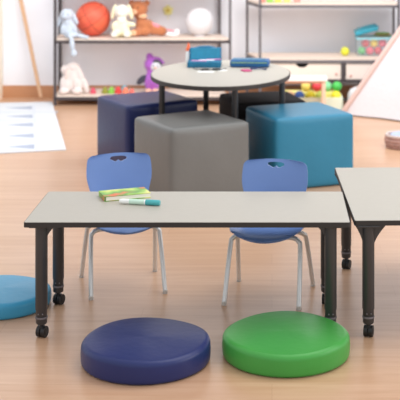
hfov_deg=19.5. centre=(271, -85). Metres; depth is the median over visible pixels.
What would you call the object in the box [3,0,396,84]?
wall
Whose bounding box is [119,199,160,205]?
marker pen
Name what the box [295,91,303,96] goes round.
ball
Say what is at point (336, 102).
bin
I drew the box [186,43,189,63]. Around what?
glue bottle
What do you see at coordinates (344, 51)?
ball
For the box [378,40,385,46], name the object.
ball
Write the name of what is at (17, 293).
floor cushion
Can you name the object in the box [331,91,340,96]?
ball
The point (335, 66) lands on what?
shelf unit
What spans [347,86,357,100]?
ball
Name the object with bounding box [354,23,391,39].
lid
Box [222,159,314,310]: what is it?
chair
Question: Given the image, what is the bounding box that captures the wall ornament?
[163,5,172,18]
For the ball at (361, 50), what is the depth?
12.31 m
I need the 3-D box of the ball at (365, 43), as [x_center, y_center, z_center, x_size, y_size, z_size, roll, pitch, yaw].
[0.993,1.351,12.340,0.086,0.086,0.086,0,0,0]
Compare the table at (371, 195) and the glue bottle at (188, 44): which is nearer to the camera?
the table at (371, 195)
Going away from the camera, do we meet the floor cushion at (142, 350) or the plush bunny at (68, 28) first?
the floor cushion at (142, 350)
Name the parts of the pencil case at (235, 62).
lid panel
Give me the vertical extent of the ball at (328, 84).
0.100 m
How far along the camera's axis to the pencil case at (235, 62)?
9.36 m
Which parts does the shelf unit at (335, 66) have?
drawer, shelf frame, shelf frame, drawer frame, drawer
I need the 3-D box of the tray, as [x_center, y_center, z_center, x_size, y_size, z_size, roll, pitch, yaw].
[1.179,1.266,12.400,0.210,0.040,0.210,0,0,-8]
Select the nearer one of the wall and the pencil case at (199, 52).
the pencil case at (199, 52)
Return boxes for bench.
[285,75,327,103]
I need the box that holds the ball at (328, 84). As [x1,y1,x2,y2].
[326,81,331,90]
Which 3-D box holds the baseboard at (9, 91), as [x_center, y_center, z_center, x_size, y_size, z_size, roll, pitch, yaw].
[-0.020,1.924,12.738,8.960,0.132,0.024,0,0,0]
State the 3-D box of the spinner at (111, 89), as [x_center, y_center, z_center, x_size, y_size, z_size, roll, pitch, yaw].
[-1.703,1.848,12.330,0.076,0.068,0.076,0,0,0]
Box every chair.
[79,152,167,300]
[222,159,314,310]
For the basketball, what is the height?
0.370 m
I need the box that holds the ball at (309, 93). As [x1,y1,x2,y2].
[306,91,314,96]
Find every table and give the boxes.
[24,192,349,337]
[151,60,289,118]
[334,167,399,336]
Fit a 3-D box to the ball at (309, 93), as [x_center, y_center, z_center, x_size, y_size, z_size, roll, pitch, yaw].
[0.388,1.814,11.720,0.100,0.100,0.100,0,0,0]
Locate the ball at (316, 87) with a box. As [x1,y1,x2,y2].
[312,84,320,90]
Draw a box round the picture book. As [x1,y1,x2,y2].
[99,187,150,201]
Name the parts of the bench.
leg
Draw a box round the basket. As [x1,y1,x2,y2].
[384,130,399,149]
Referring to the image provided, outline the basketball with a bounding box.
[76,1,109,35]
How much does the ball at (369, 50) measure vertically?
0.086 m
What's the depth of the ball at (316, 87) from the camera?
11.79 m
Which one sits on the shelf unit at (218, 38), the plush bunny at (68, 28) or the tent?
the plush bunny at (68, 28)
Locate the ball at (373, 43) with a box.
[370,40,377,46]
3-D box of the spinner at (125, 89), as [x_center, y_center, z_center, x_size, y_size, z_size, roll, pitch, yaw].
[-1.554,1.848,12.330,0.076,0.068,0.076,0,0,0]
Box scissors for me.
[241,69,262,71]
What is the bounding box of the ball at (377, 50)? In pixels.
[374,47,381,54]
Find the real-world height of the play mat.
0.011 m
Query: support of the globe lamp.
on the shelf unit at (218, 38)
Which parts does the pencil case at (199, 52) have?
lid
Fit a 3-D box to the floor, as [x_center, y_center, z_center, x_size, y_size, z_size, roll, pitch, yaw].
[0.000,2.040,6.400,9.000,0.100,13.000,0,0,0]
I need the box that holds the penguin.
[137,53,163,91]
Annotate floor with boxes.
[0,98,399,399]
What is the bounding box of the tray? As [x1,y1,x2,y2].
[373,32,391,36]
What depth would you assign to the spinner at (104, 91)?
12.30 m
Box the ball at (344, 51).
[341,47,348,55]
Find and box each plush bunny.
[57,9,88,56]
[111,4,135,37]
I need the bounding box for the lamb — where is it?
[59,62,88,93]
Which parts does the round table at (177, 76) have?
leg, leg, leg, leg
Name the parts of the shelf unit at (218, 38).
shelf frame, shelf frame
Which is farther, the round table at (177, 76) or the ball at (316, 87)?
the ball at (316, 87)
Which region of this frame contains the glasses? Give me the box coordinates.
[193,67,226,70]
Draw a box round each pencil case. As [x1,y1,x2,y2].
[187,46,221,67]
[230,58,269,67]
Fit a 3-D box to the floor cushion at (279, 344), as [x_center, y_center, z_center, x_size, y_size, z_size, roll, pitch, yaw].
[0.064,1.936,5.280,0.582,0.109,0.582,0,0,0]
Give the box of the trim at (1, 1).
[0,0,2,98]
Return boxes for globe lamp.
[186,7,212,36]
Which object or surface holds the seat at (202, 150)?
on the floor
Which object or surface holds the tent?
on the floor
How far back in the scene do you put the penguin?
12.34 m
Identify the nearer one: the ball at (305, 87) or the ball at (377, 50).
the ball at (305, 87)
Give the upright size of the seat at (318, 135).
0.533 m
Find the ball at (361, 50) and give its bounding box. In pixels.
[358,47,365,54]
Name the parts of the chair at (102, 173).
leg, leg, backrest, seat, leg, leg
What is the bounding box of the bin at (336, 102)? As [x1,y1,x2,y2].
[285,90,342,109]
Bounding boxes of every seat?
[97,91,197,160]
[135,110,248,191]
[219,91,304,120]
[246,102,352,187]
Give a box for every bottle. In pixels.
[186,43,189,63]
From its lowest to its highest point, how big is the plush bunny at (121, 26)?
0.352 m
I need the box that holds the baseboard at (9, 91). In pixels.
[3,85,357,97]
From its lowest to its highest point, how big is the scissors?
0.010 m
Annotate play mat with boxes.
[0,102,65,153]
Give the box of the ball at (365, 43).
[362,40,369,46]
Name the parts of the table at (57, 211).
leg, leg, leg, leg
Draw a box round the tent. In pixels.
[342,26,399,120]
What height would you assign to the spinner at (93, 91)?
0.062 m
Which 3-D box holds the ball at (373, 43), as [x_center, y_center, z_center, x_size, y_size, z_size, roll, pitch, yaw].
[1.083,1.351,12.340,0.086,0.086,0.086,0,0,0]
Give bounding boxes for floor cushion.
[0,275,51,319]
[80,317,210,384]
[222,311,349,377]
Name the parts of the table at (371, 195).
leg, leg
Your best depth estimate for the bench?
11.42 m
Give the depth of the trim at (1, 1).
12.67 m
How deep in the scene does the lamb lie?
12.28 m
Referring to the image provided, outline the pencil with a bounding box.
[191,60,206,61]
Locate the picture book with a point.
(139, 192)
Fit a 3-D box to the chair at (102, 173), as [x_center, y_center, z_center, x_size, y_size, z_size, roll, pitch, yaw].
[-0.803,1.653,6.271,0.435,0.673,0.429,0,0,-15]
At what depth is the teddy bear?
12.40 m
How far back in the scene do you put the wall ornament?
12.73 m
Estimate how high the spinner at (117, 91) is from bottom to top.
0.072 m
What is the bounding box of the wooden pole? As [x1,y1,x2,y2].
[19,0,42,97]
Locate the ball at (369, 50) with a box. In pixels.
[366,47,373,54]
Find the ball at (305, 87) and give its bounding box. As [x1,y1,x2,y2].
[301,84,310,90]
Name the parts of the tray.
plate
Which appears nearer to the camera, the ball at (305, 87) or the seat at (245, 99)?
the seat at (245, 99)
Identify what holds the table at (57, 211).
on the floor
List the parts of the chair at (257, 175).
leg, leg, seat, backrest, leg, leg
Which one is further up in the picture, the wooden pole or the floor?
the wooden pole
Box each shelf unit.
[54,0,230,105]
[246,0,399,100]
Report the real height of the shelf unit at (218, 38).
1.902 m
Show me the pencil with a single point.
(191, 60)
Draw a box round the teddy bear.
[129,0,166,36]
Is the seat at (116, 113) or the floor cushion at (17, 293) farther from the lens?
the seat at (116, 113)
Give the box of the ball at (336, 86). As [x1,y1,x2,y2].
[332,81,341,90]
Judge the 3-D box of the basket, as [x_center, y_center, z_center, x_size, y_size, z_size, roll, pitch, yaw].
[1.123,1.925,10.002,0.316,0.130,0.316,0,0,0]
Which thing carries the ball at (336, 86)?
on the bin at (336, 102)

